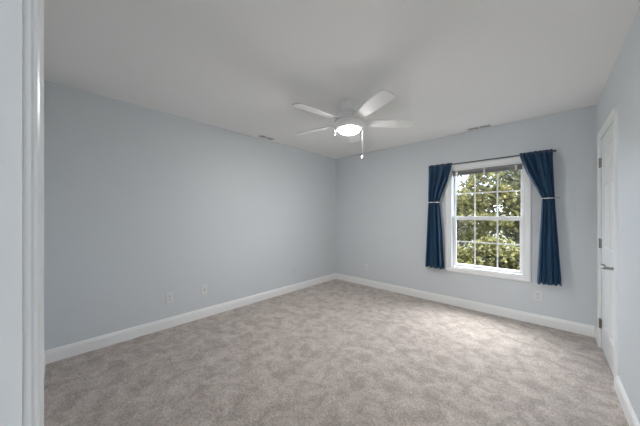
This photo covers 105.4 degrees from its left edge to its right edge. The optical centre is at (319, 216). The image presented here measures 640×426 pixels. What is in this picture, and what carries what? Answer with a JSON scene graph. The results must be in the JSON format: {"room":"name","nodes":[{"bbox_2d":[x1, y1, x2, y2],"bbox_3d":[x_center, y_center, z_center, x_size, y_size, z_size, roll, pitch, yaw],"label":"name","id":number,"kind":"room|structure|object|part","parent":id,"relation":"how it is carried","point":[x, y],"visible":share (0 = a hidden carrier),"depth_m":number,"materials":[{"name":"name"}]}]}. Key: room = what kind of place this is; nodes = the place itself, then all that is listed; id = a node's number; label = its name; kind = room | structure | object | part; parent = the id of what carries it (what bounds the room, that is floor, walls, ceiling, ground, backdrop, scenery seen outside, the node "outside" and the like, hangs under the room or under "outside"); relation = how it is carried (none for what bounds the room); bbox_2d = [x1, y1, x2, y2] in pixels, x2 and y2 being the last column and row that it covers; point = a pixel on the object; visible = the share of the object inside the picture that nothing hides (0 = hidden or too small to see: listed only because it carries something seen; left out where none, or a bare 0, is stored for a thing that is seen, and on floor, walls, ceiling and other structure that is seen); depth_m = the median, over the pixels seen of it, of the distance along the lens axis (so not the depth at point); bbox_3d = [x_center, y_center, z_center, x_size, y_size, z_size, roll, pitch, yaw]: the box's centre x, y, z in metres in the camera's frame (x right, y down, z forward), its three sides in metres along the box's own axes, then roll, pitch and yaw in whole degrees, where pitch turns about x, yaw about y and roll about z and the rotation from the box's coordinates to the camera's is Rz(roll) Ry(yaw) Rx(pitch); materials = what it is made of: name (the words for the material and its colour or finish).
{"room":"empty bedroom","nodes":[
{"label":"empty bedroom","id":0,"kind":"room"},
{"bbox_2d":[44,80,335,350],"bbox_3d":[-1.048,0.050,3.607,0.140,2.440,4.135,0,0,43],"label":"wall","id":1,"kind":"structure","parent":0,"point":[142,205],"depth_m":2.72,"materials":[{"name":"paint"}]},
{"bbox_2d":[166,292,172,303],"bbox_3d":[-1.716,0.932,2.784,0.009,0.116,0.072,0,0,43],"label":"wall outlet","id":2,"kind":"object","parent":1,"relation":"attached to","point":[169,296],"visible":1,"depth_m":2.78,"materials":[{"name":"white plastic"}]},
{"bbox_2d":[44,273,335,363],"bbox_3d":[-1.021,1.212,3.523,0.014,0.115,3.940,0,0,43],"label":"baseboard","id":3,"kind":"structure","parent":1,"relation":"attached to","point":[73,349],"depth_m":2.72,"materials":[{"name":"white paint"}]},
{"bbox_2d":[201,285,206,294],"bbox_3d":[-1.453,0.923,3.062,0.013,0.116,0.072,0,0,43],"label":"cable jack","id":4,"kind":"object","parent":1,"relation":"attached to","point":[203,287],"visible":1,"depth_m":3.06,"materials":[{"name":"white plastic"}]},
{"bbox_2d":[44,279,628,425],"bbox_3d":[0.292,1.370,2.353,3.812,0.200,4.135,0,0,43],"label":"floor","id":5,"kind":"structure","parent":0,"point":[336,352],"depth_m":1.99,"materials":[{"name":"beige carpet"}]},
{"bbox_2d":[44,0,639,158],"bbox_3d":[-0.079,-1.270,1.159,4.900,0.200,6.985,0,0,43],"label":"ceiling","id":6,"kind":"structure","parent":0,"point":[450,67],"depth_m":1.83,"materials":[{"name":"white paint"}]},
{"bbox_2d":[257,135,273,139],"bbox_3d":[-0.796,-1.168,3.621,0.100,0.004,0.260,0,0,43],"label":"ceiling vent","id":7,"kind":"object","parent":6,"relation":"in","point":[261,136],"visible":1,"depth_m":3.61,"materials":[{"name":"white plastic"}]},
{"bbox_2d":[292,90,413,158],"bbox_3d":[0.265,-0.882,2.512,1.279,0.575,1.268,0,0,43],"label":"ceiling fan","id":8,"kind":"object","parent":6,"relation":"hanging from","point":[350,122],"visible":1,"depth_m":2.41,"materials":[{"name":"white plastic"}]},
{"bbox_3d":[-0.051,-0.966,2.744,0.504,0.035,0.138,0,0,33],"label":"blade","id":9,"kind":"part","parent":8,"relation":"part of","materials":[{"name":"white wood"}]},
{"bbox_3d":[-0.021,-0.966,2.254,0.504,0.035,0.138,0,0,-40],"label":"blade","id":10,"kind":"part","parent":8,"relation":"part of","materials":[{"name":"white wood"}]},
{"bbox_3d":[0.301,-0.875,2.519,0.218,0.046,0.218,0,0,43],"label":"light globe","id":11,"kind":"part","parent":8,"relation":"part of"},
{"bbox_3d":[0.405,-0.966,2.923,0.138,0.035,0.504,0,0,14],"label":"blade","id":12,"kind":"part","parent":8,"relation":"part of","materials":[{"name":"white wood"}]},
{"bbox_3d":[0.453,-0.966,2.131,0.138,0.035,0.504,0,0,-21],"label":"blade","id":13,"kind":"part","parent":8,"relation":"part of","materials":[{"name":"white wood"}]},
{"bbox_3d":[0.717,-0.966,2.545,0.504,0.035,0.138,0,0,-4],"label":"blade","id":14,"kind":"part","parent":8,"relation":"part of","materials":[{"name":"white wood"}]},
{"bbox_2d":[467,124,491,130],"bbox_3d":[2.094,-1.168,3.211,0.270,0.004,0.100,0,0,43],"label":"ceiling vent","id":15,"kind":"object","parent":6,"relation":"in","point":[487,125],"visible":1,"depth_m":3.20,"materials":[{"name":"white plastic"}]},
{"bbox_2d":[336,105,596,326],"bbox_3d":[1.657,0.050,3.811,3.532,2.440,0.140,0,0,43],"label":"wall","id":16,"kind":"structure","parent":0,"point":[382,196],"depth_m":3.38,"materials":[{"name":"paint"}]},
{"bbox_2d":[336,273,594,336],"bbox_3d":[1.605,1.212,3.755,3.504,0.115,0.014,0,0,43],"label":"baseboard","id":17,"kind":"structure","parent":16,"relation":"attached to","point":[579,328],"depth_m":3.21,"materials":[{"name":"white paint"}]},
{"bbox_2d":[445,157,530,282],"bbox_3d":[2.218,0.033,3.274,0.941,1.517,0.159,0,0,43],"label":"window","id":18,"kind":"structure","parent":16,"relation":"in","point":[524,273],"depth_m":3.21,"materials":[{"name":"white paint"}]},
{"bbox_2d":[452,163,522,224],"bbox_3d":[2.192,-0.264,3.246,0.777,0.767,0.044,0,0,43],"label":"window blind","id":19,"kind":"object","parent":18,"relation":"attached to","point":[513,166],"visible":1,"depth_m":3.21,"materials":[{"name":"white plastic"}]},
{"bbox_3d":[2.196,-0.581,3.251,0.769,0.012,0.026,0,0,43],"label":"rail","id":20,"kind":"part","parent":19,"relation":"part of","materials":[{"name":"white plastic"}]},
{"bbox_3d":[2.226,0.353,3.283,0.773,0.707,0.030,0,0,43],"label":"sash","id":21,"kind":"part","parent":18,"relation":"part of","materials":[{"name":"white plastic"}]},
{"bbox_3d":[2.252,-0.297,3.310,0.773,0.690,0.030,0,0,43],"label":"sash","id":22,"kind":"part","parent":18,"relation":"part of","materials":[{"name":"white plastic"}]},
{"bbox_2d":[428,149,556,167],"bbox_3d":[2.145,-0.728,3.196,1.373,0.065,0.092,0,0,43],"label":"curtain rod","id":23,"kind":"object","parent":16,"relation":"attached to","point":[555,150],"visible":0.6,"depth_m":3.10,"materials":[{"name":"black metal"}]},
{"bbox_2d":[425,163,451,268],"bbox_3d":[1.722,0.005,3.557,0.379,1.523,0.092,0,0,43],"label":"curtain","id":24,"kind":"object","parent":23,"relation":"hanging from","point":[438,176],"visible":1,"depth_m":3.57,"materials":[{"name":"blue fabric"}]},
{"bbox_2d":[519,149,561,286],"bbox_3d":[2.527,0.011,2.804,0.359,1.534,0.091,0,0,43],"label":"curtain","id":25,"kind":"object","parent":23,"relation":"hanging from","point":[538,166],"visible":1,"depth_m":2.75,"materials":[{"name":"blue fabric"}]},
{"bbox_2d":[534,290,541,300],"bbox_3d":[2.559,0.934,2.865,0.072,0.116,0.009,0,0,43],"label":"wall outlet","id":26,"kind":"object","parent":16,"relation":"attached to","point":[537,294],"visible":1,"depth_m":2.86,"materials":[{"name":"white plastic"}]},
{"bbox_2d":[597,6,639,423],"bbox_3d":[1.633,0.050,1.098,0.140,2.440,4.135,0,0,43],"label":"wall","id":27,"kind":"structure","parent":0,"point":[621,89],"depth_m":1.52,"materials":[{"name":"paint"}]},
{"bbox_2d":[597,106,617,389],"bbox_3d":[2.484,0.233,2.058,0.208,2.075,0.850,0,0,43],"label":"door","id":28,"kind":"structure","parent":27,"relation":"in","point":[608,162],"depth_m":2.05,"materials":[{"name":"white paint"}]},
{"bbox_3d":[2.474,0.259,2.068,0.035,1.999,0.724,0,0,43],"label":"panel","id":29,"kind":"part","parent":28,"relation":"part of","materials":[{"name":"white paint"}]},
{"bbox_2d":[595,327,639,425],"bbox_3d":[1.569,1.212,1.142,0.014,0.115,3.878,0,0,43],"label":"baseboard","id":30,"kind":"structure","parent":27,"relation":"attached to","point":[631,418],"depth_m":1.56,"materials":[{"name":"white paint"}]},
{"bbox_3d":[-1.080,0.050,0.886,3.532,2.440,0.117,0,0,43],"label":"wall","id":31,"kind":"structure","parent":0,"visible":0},
{"bbox_2d":[0,0,43,425],"bbox_3d":[-0.128,0.223,0.007,0.940,2.095,0.135,0,0,43],"label":"door frame","id":32,"kind":"structure","parent":31,"relation":"attached to","point":[21,21],"depth_m":0.32,"materials":[{"name":"white paint"}]},
{"bbox_3d":[-0.408,0.223,0.349,0.064,2.095,0.018,0,0,43],"label":"casing","id":33,"kind":"part","parent":32,"relation":"part of","materials":[{"name":"white paint"}]},
{"bbox_2d":[44,352,45,377],"bbox_3d":[-1.435,1.212,1.222,2.526,0.115,0.014,0,0,43],"label":"baseboard","id":34,"kind":"structure","parent":31,"relation":"attached to","point":[44,352],"depth_m":2.00,"materials":[{"name":"white paint"}]},
{"label":"outside","id":35,"kind":"structure","parent":0,"visible":0},
{"bbox_2d":[458,230,519,261],"bbox_3d":[21.908,1.870,26.338,60.000,0.100,60.000,0,0,43],"label":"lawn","id":36,"kind":"structure","parent":35,"point":[461,230],"depth_m":16.89,"materials":[{"name":"green plant"}]},
{"bbox_2d":[456,173,511,246],"bbox_3d":[4.398,0.246,7.760,2.419,3.303,2.649,0,0,24],"label":"tree","id":37,"kind":"object","parent":36,"relation":"on","point":[464,228],"visible":0.16,"depth_m":7.36,"materials":[{"name":"green plant"}]},
{"bbox_2d":[457,234,518,267],"bbox_3d":[3.391,1.145,5.265,1.469,1.497,1.555,0,0,-25],"label":"shrub","id":38,"kind":"object","parent":36,"relation":"on","point":[464,256],"visible":0.4,"depth_m":5.15,"materials":[{"name":"green plant"}]},
{"bbox_2d":[456,172,520,245],"bbox_3d":[4.384,0.236,6.372,2.155,3.320,2.155,0,0,5],"label":"tree","id":39,"kind":"object","parent":36,"relation":"on","point":[491,225],"visible":0.6,"depth_m":6.25,"materials":[{"name":"green plant"}]},
{"bbox_2d":[479,171,520,246],"bbox_3d":[10.159,-0.462,11.327,5.222,4.793,5.771,0,0,43],"label":"tree","id":40,"kind":"object","parent":36,"relation":"on","point":[510,175],"visible":0.07,"depth_m":11.10,"materials":[{"name":"green plant"}]},
{"bbox_2d":[480,170,520,247],"bbox_3d":[5.752,-0.166,6.267,2.707,4.116,2.764,0,0,-7],"label":"tree","id":41,"kind":"object","parent":36,"relation":"on","point":[514,236],"visible":0.11,"depth_m":6.79,"materials":[{"name":"green plant"}]},
{"bbox_2d":[482,246,519,269],"bbox_3d":[3.953,1.188,4.753,1.427,1.416,1.330,0,0,43],"label":"shrub","id":42,"kind":"object","parent":36,"relation":"on","point":[508,262],"visible":0.23,"depth_m":4.85,"materials":[{"name":"green plant"}]}
]}

